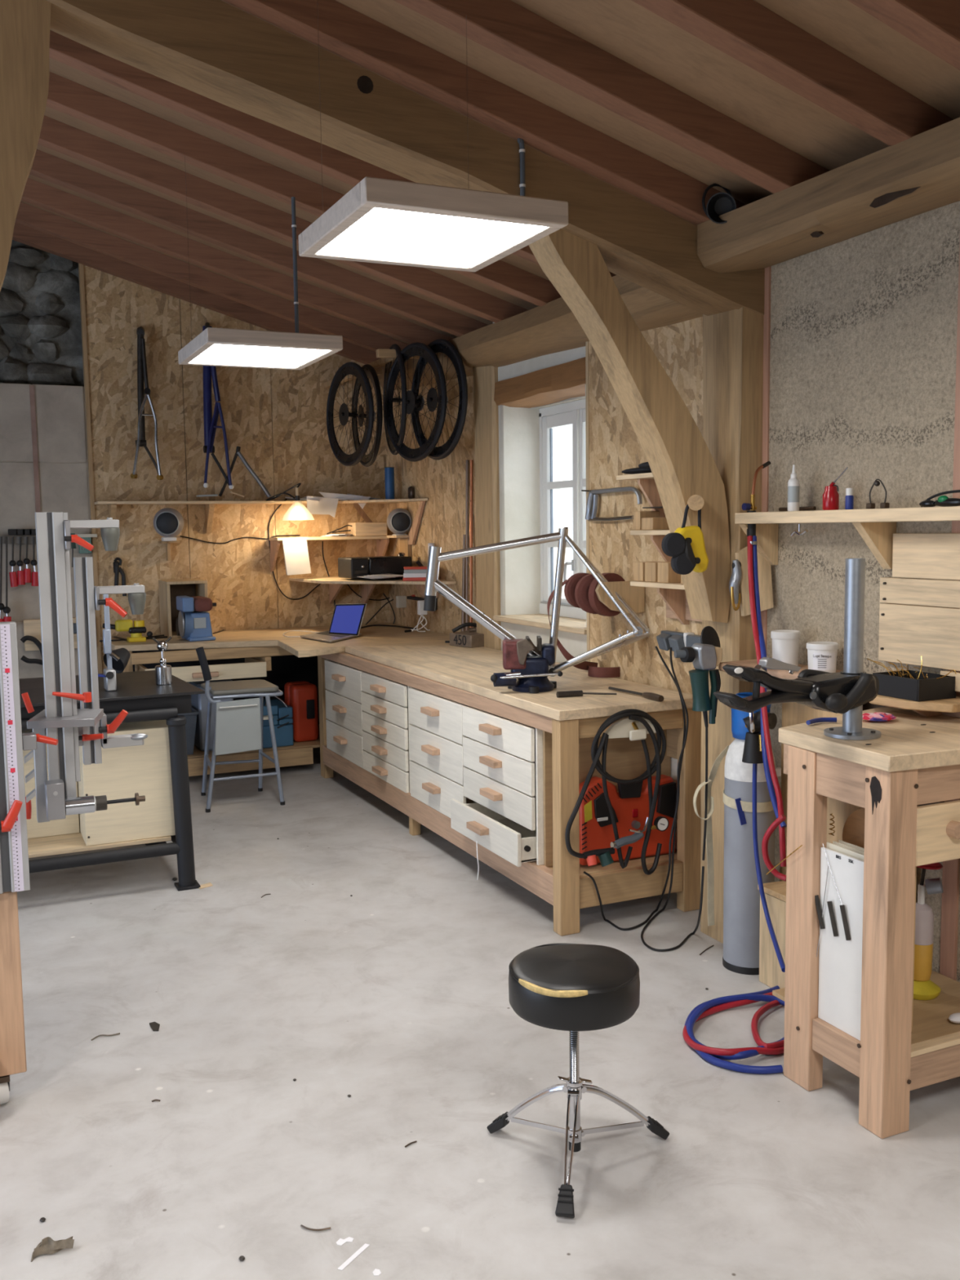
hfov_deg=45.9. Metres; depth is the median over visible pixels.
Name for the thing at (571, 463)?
neighbouring house
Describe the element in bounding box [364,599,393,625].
cable
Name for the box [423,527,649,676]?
frame
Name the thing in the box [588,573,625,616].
roll
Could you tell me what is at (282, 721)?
tray
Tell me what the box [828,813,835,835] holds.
spring
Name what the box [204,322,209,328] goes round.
wall hook
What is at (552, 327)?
wooden beam
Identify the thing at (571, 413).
window
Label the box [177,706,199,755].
crate
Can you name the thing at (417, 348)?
wheel
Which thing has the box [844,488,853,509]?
bottle
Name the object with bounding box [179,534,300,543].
cable
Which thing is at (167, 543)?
ledge
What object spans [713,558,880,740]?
stand
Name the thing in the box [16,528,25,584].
clamp
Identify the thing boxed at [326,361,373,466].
wheel
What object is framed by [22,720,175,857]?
base cabinet
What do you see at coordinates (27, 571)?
clamp
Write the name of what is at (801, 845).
rod
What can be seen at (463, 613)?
tube
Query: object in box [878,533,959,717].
cladding
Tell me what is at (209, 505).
wall shelf
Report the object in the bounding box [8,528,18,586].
clamp
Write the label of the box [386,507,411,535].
round speaker
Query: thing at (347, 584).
cable
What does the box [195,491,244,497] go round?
flat parts
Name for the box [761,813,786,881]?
gas hose
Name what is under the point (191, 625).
grinder
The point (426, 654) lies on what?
countertop
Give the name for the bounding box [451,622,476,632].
tools
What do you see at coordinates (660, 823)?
gun
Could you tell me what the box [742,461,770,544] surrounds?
torch
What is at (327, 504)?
papers
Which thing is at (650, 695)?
file
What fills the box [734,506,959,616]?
shelf
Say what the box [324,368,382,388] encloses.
bar
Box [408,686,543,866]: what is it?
drawer unit
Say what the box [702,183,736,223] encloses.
spotlight
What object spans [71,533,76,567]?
screwdriver
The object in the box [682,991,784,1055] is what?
gas hose
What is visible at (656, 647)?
power cable
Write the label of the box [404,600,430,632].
charger
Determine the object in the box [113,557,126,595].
clamp
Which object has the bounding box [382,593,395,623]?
cable
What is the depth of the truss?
3.77 m
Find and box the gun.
[610,816,668,848]
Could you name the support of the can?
on the shelf at (878, 536)
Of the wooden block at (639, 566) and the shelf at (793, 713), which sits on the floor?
the shelf at (793, 713)
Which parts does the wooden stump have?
lid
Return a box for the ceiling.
[12,0,959,368]
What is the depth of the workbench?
4.74 m
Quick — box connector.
[582,847,614,866]
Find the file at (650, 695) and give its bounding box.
[608,686,663,702]
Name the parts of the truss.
post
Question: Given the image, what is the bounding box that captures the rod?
[766,844,802,874]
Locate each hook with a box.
[137,326,143,333]
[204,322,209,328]
[714,646,722,666]
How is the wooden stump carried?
on the floor
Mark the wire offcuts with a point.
(895, 665)
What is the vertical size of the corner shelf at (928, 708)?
0.100 m
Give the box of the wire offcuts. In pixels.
[867,655,956,679]
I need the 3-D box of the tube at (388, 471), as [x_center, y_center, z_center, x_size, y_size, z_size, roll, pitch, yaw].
[-0.651,-1.126,8.167,0.072,0.233,0.072,-3,6,-25]
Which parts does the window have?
sash rail, sash rail, sash rail, sash rail, handle, sash rail, sash rail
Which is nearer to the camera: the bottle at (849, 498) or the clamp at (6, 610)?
the bottle at (849, 498)
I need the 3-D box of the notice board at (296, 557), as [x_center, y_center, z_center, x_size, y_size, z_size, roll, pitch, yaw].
[-1.292,-0.580,7.987,0.200,0.245,0.020,-3,6,-25]
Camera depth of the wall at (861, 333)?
4.01 m
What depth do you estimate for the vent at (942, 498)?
3.28 m
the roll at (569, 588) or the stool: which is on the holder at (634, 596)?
the roll at (569, 588)
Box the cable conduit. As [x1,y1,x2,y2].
[517,137,525,195]
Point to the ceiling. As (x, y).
(661, 103)
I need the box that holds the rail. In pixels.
[2,536,36,543]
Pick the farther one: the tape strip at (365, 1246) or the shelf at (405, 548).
the shelf at (405, 548)
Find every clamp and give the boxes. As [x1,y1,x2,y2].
[0,536,4,622]
[3,536,11,622]
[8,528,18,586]
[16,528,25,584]
[22,528,31,582]
[29,528,38,586]
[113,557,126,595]
[866,479,889,508]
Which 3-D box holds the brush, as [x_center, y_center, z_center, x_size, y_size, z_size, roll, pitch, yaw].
[1.113,-0.460,3.978,0.014,0.013,0.180,-3,6,-25]
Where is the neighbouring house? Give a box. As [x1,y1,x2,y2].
[570,425,573,575]
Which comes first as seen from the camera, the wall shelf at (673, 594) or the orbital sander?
the wall shelf at (673, 594)
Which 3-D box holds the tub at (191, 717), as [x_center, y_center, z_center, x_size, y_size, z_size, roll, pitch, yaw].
[-2.069,0.601,7.425,0.360,0.270,0.400,-3,6,-25]
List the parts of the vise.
handle, jaw plate, handle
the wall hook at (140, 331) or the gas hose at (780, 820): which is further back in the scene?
the wall hook at (140, 331)
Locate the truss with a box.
[0,0,764,943]
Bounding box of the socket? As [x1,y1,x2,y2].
[294,495,299,500]
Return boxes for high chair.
[195,646,284,812]
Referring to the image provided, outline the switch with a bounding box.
[632,808,637,817]
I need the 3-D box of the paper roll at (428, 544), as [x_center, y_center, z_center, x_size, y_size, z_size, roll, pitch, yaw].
[-0.332,-0.538,7.719,0.044,0.243,0.055,-3,6,-25]
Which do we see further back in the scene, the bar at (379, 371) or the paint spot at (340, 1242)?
the bar at (379, 371)
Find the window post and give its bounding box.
[473,365,501,650]
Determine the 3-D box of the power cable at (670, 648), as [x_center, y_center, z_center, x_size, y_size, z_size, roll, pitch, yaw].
[0.670,0.602,4.561,0.556,1.093,0.233,-5,7,-39]
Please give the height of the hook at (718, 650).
0.073 m
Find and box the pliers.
[708,669,720,724]
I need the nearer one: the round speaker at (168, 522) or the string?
the string
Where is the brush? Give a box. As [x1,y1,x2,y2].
[778,506,816,511]
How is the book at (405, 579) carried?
on the magazine stack at (411, 573)
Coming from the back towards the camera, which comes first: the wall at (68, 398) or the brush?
the wall at (68, 398)
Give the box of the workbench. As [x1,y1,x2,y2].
[111,645,701,936]
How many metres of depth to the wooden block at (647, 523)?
4.74 m
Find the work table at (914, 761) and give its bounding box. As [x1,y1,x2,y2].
[772,706,959,1138]
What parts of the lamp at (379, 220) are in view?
frame rail, frame rail, frame rail, frame rail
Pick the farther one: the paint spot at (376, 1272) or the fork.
the fork
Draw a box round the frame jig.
[0,511,147,1104]
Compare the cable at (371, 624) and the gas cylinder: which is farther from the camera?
the cable at (371, 624)
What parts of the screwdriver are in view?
blade, handle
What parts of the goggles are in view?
frame, frame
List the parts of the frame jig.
caster plate, red lever, wooden leg, red lever, red lever, red lever, cross plate, red lever, upright rail, red lever, red lever, head arm, red lever, red lever, head arm, dropout arm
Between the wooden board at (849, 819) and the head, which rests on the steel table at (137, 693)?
the head
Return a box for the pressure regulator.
[742,710,777,764]
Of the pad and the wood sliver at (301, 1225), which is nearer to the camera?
the wood sliver at (301, 1225)
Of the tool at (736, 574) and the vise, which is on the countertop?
the vise
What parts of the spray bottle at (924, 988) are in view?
stem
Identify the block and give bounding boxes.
[347,522,386,536]
[395,595,406,608]
[633,511,659,529]
[634,561,647,581]
[641,517,669,529]
[644,561,660,582]
[657,561,680,582]
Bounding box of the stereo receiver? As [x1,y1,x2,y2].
[337,555,412,579]
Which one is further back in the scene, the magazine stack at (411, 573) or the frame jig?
the magazine stack at (411, 573)
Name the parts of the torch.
valve knob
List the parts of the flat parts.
plate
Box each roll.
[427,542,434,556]
[564,573,588,608]
[574,573,596,613]
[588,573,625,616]
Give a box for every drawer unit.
[324,656,411,793]
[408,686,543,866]
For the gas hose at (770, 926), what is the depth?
3.87 m
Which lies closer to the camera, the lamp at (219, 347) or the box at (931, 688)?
the box at (931, 688)
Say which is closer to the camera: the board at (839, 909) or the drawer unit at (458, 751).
the board at (839, 909)
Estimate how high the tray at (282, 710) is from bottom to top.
0.072 m
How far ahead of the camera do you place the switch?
4.70 m
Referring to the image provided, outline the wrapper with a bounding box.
[948,1013,959,1023]
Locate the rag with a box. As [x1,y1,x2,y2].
[862,711,896,721]
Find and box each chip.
[31,1235,74,1262]
[149,1021,159,1031]
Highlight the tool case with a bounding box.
[284,680,318,742]
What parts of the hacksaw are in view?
handle, blade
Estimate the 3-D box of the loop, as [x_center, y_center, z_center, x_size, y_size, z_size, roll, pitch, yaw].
[-2.945,0.071,7.490,0.175,0.206,0.032,-3,6,-25]
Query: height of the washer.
0.036 m
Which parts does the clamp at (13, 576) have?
handle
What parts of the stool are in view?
leg, leg, leg, threaded rod, leg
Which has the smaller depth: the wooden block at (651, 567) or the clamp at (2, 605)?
the wooden block at (651, 567)
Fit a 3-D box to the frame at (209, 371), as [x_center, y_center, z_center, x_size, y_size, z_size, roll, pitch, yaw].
[-1.828,-1.595,7.784,0.206,1.112,0.193,-3,6,-25]
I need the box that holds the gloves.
[621,462,651,474]
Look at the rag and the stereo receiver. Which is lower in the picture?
the rag
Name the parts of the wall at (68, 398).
osb panel, osb panel, osb panel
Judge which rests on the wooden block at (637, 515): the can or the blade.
the blade
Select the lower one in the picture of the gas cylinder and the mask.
the gas cylinder
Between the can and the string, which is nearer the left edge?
the string
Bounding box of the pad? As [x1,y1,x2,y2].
[516,639,541,665]
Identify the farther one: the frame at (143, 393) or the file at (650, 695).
the frame at (143, 393)
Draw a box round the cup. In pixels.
[423,595,436,611]
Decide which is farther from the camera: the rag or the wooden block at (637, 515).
the wooden block at (637, 515)
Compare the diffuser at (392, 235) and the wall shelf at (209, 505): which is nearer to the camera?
the diffuser at (392, 235)
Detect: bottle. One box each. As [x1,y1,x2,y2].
[787,464,799,511]
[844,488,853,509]
[913,862,942,999]
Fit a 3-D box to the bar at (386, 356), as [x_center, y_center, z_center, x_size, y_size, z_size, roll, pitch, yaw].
[-0.748,-1.863,7.732,0.335,0.059,1.262,-3,6,-25]
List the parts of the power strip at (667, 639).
casing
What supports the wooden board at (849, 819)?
on the work table at (914, 761)
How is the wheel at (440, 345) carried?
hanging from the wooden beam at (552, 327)
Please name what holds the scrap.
on the floor
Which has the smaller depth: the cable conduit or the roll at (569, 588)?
the cable conduit
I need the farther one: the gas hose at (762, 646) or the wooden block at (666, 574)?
the wooden block at (666, 574)
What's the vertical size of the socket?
0.035 m
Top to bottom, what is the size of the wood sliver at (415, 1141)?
0.004 m
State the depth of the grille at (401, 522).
8.05 m
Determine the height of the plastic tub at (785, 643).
0.125 m
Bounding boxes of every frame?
[130,326,163,479]
[202,325,234,488]
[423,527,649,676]
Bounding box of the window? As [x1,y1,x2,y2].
[538,398,586,619]
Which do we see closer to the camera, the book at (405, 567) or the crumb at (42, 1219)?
the crumb at (42, 1219)
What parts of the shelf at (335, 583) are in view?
power strip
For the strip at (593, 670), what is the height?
0.459 m
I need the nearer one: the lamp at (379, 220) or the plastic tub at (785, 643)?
the lamp at (379, 220)
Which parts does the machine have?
control panel, regulator knob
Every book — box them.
[402,577,438,581]
[403,573,426,577]
[404,566,426,569]
[404,568,426,573]
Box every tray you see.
[270,699,293,718]
[278,717,293,724]
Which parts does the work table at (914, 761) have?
leg, blue handle, leg, drawer, drawer knob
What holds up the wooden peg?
attached to the truss
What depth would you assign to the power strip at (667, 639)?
4.76 m
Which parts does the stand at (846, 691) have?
quick release lever, lever, crank knob, crank lever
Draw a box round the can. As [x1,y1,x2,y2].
[822,466,848,510]
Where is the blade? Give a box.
[642,506,662,508]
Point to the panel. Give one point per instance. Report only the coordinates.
(87, 537)
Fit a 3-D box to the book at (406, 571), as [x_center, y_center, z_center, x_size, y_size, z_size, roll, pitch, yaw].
[-0.397,-0.463,7.583,0.220,0.024,0.180,-1,6,-3]
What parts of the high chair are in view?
leg, leg, backrest panel, seat, seat frame, leg, leg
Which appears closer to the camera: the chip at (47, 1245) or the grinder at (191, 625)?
the chip at (47, 1245)
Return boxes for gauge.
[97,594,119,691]
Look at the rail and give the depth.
7.44 m
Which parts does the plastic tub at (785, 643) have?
lid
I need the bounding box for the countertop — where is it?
[102,622,693,720]
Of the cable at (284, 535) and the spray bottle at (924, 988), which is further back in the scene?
the cable at (284, 535)
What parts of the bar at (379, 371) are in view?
arm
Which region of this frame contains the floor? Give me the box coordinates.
[0,747,959,1279]
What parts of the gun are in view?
lever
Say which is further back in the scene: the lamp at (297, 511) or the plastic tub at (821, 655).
the lamp at (297, 511)
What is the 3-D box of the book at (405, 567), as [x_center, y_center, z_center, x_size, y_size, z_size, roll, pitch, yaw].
[-0.397,-0.482,7.581,0.220,0.014,0.180,-1,6,-6]
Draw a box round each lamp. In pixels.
[177,154,342,369]
[266,483,314,520]
[298,9,568,271]
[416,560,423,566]
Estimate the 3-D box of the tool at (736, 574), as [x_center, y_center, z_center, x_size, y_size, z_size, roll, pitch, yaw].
[0.929,-0.200,4.130,0.052,0.186,0.040,-3,6,-25]
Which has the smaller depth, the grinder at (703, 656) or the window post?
the grinder at (703, 656)
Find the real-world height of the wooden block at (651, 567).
0.082 m
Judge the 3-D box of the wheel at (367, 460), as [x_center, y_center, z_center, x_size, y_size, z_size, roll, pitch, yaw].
[-0.752,-1.489,7.534,0.114,0.671,0.670,-3,6,-25]
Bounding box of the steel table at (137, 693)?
[18,670,204,891]
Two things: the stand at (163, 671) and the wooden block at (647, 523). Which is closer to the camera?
the wooden block at (647, 523)
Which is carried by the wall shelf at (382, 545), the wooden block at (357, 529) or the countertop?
the wooden block at (357, 529)
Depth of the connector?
4.43 m
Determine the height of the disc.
0.017 m
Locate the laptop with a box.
[282,603,367,642]
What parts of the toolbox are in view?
handle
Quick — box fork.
[218,445,271,497]
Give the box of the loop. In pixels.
[20,635,42,665]
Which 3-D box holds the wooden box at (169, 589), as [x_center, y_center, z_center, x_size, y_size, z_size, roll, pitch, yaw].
[-2.025,-0.220,7.746,0.268,0.378,0.340,-3,6,-25]
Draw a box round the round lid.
[397,551,404,555]
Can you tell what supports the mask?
attached to the truss
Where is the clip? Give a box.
[790,524,808,536]
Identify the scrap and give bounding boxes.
[199,882,212,888]
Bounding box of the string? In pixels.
[475,840,479,879]
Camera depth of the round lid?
7.96 m
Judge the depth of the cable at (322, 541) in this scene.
8.36 m
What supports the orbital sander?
on the countertop
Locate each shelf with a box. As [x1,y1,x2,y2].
[94,497,427,544]
[269,535,389,571]
[288,576,456,613]
[386,535,411,556]
[616,472,666,517]
[630,529,671,561]
[630,581,702,624]
[718,659,944,881]
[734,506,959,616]
[869,694,959,716]
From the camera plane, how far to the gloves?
4.79 m
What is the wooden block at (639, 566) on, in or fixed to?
on the wall shelf at (673, 594)
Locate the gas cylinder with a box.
[722,692,781,974]
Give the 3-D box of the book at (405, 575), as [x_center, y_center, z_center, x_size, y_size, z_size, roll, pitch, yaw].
[-0.397,-0.436,7.585,0.220,0.028,0.180,-1,6,0]
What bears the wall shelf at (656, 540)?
attached to the wall at (861, 333)
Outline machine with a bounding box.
[578,774,677,865]
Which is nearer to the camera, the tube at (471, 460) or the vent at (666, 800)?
the vent at (666, 800)
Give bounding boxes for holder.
[595,581,644,613]
[604,716,664,740]
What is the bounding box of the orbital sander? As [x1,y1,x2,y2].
[99,619,167,642]
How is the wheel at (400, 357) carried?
hanging from the bar at (386, 356)
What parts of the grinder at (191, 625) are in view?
motor, plate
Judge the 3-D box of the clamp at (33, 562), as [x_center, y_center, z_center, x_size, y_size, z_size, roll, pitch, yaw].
[-2.938,-0.543,7.481,0.061,0.376,0.048,-3,6,-25]
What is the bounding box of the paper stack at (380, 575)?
[356,573,403,578]
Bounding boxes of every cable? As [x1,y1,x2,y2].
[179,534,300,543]
[267,498,320,599]
[322,541,335,605]
[346,584,389,600]
[360,624,416,629]
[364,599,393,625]
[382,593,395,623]
[564,708,666,875]
[583,647,688,930]
[640,646,704,951]
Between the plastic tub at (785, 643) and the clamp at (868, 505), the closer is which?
the clamp at (868, 505)
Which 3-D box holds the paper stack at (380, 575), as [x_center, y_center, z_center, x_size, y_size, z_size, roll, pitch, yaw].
[-0.663,-0.430,7.643,0.252,0.025,0.264,3,7,31]
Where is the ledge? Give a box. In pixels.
[158,541,179,560]
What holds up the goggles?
on the shelf at (878, 536)
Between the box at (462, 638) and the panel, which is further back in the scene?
the panel
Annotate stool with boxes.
[486,942,669,1217]
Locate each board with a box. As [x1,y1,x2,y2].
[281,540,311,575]
[814,840,864,1040]
[826,796,918,1031]
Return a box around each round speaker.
[152,507,183,541]
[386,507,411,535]
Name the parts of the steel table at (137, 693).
rail, rail, plate, foot plate, rail, leg, foot plate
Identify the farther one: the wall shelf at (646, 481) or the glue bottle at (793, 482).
the wall shelf at (646, 481)
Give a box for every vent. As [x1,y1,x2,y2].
[656,782,677,819]
[937,495,948,502]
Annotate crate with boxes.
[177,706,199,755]
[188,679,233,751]
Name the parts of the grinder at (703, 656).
handle, motor, cord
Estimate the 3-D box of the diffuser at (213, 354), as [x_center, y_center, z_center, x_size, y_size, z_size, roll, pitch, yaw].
[-0.908,-1.163,4.632,0.460,0.008,0.540,-3,6,-25]
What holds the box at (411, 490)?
on the wall shelf at (209, 505)
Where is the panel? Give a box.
[76,533,97,553]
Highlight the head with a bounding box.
[102,648,130,673]
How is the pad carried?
attached to the vise
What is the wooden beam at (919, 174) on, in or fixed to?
attached to the wall at (861, 333)
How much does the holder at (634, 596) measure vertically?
0.145 m
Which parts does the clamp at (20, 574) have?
handle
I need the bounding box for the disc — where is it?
[262,715,268,719]
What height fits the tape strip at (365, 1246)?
0.001 m
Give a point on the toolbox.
(282, 713)
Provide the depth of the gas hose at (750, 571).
3.75 m
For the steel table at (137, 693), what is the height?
0.892 m
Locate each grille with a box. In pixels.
[155,512,177,533]
[391,512,410,531]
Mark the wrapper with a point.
(955, 1017)
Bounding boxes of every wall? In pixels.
[0,240,389,679]
[385,200,959,982]
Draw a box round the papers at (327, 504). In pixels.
[285,492,379,517]
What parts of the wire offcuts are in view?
rod, rod, rod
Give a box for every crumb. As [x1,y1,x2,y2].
[40,1217,45,1222]
[238,1255,244,1261]
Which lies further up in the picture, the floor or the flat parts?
the flat parts
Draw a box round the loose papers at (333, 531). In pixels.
[322,524,351,536]
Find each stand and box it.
[151,636,172,684]
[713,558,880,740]
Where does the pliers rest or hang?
hanging from the hook at (718, 650)
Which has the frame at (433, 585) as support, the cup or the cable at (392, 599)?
the cup
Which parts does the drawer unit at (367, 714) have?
handle, handle, handle, panel, handle, handle, handle, handle, handle, panel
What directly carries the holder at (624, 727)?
attached to the workbench
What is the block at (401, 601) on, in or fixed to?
attached to the wall at (861, 333)
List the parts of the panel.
panel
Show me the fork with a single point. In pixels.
(237, 453)
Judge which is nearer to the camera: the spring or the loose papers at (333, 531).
the spring
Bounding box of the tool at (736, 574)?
[728,559,742,610]
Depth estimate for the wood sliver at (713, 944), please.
4.29 m
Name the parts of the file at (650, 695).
blade, handle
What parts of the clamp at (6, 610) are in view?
handle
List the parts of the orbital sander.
cord, sole plate, motor, knob, cord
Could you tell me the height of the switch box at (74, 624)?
0.070 m
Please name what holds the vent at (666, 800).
attached to the machine
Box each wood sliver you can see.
[90,1032,119,1040]
[300,1224,330,1231]
[404,1140,417,1147]
[699,944,713,955]
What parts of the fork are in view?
fork leg, fork leg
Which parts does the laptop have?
lid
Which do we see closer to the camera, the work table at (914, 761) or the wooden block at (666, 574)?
the work table at (914, 761)
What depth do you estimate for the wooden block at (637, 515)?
4.82 m
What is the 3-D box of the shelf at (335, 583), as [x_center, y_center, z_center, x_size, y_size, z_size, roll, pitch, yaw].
[-0.773,-0.299,7.853,0.765,0.241,1.297,-3,6,-25]
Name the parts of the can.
spout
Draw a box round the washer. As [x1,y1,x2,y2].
[134,792,139,805]
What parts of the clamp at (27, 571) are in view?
handle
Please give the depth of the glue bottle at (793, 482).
3.87 m
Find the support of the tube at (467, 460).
on the countertop
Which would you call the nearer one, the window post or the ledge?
the window post
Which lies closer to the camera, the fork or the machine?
the machine
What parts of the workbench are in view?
leg, drawer, handle, rail, panel, rail, leg, leg, rail, rail, leg, filler panel, rail, rail, rail, panel, leg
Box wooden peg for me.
[687,494,704,510]
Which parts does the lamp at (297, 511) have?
lamp shade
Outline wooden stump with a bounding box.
[757,880,786,988]
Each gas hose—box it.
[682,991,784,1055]
[684,985,784,1074]
[747,535,786,866]
[752,535,786,827]
[752,764,785,972]
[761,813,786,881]
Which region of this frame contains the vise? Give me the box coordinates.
[490,635,562,693]
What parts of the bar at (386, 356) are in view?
arm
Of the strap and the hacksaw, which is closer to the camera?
the strap
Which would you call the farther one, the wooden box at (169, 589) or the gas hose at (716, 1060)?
the wooden box at (169, 589)
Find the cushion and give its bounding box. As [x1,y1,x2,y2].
[508,944,639,1031]
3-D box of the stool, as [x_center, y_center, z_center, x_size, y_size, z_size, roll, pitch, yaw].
[0.287,1.056,2.872,0.448,0.519,0.474,-3,6,-25]
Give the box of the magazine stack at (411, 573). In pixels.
[402,566,438,581]
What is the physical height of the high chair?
0.956 m
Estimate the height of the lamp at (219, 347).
0.848 m
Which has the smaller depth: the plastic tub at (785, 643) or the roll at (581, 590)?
the plastic tub at (785, 643)
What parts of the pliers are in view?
handle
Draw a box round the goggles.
[919,489,959,506]
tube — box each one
[384,466,394,499]
[461,534,465,631]
[465,459,468,631]
[469,459,472,627]
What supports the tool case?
on the workbench
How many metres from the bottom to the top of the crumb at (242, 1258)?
0.008 m
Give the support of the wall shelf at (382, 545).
attached to the wall at (68, 398)
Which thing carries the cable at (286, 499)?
attached to the wall at (68, 398)
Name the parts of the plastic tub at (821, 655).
lid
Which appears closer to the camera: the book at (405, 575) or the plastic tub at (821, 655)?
the plastic tub at (821, 655)
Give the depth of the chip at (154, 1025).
3.69 m
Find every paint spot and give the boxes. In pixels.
[336,1236,353,1245]
[373,1268,381,1275]
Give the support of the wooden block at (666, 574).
on the wall shelf at (673, 594)
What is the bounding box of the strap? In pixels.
[693,745,728,925]
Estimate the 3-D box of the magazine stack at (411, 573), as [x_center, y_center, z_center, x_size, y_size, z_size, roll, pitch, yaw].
[-0.397,-0.445,7.585,0.233,0.090,0.196,-1,6,-1]
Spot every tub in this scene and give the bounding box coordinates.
[183,711,196,755]
[770,630,799,666]
[806,641,838,672]
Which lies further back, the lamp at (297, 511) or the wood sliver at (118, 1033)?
the lamp at (297, 511)
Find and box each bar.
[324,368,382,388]
[368,348,419,368]
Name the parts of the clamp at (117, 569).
handle, handle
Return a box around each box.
[72,622,76,633]
[158,578,208,638]
[408,486,413,498]
[449,630,484,648]
[872,670,955,702]
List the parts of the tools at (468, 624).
knob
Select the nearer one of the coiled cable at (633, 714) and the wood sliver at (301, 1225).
the wood sliver at (301, 1225)
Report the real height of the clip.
0.044 m
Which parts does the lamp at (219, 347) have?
frame rail, frame rail, frame rail, frame rail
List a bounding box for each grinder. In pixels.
[175,595,224,641]
[674,626,720,860]
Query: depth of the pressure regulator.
3.87 m
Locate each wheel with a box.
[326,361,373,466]
[351,364,382,466]
[382,343,407,454]
[384,342,446,462]
[410,338,467,459]
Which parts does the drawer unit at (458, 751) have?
handle, handle, handle, panel, handle, handle, handle, handle, panel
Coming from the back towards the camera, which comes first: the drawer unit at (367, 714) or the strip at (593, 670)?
the drawer unit at (367, 714)
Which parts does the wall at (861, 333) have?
osb panel, window sill, osb panel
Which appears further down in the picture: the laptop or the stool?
the stool
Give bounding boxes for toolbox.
[244,696,293,748]
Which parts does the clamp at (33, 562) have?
handle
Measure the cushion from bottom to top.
0.116 m
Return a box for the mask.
[661,503,708,574]
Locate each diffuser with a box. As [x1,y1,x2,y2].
[190,343,329,368]
[316,207,545,266]
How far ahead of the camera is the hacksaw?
5.30 m
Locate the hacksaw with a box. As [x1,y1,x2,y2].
[581,486,642,521]
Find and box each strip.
[337,1243,369,1270]
[546,579,619,677]
[656,630,700,651]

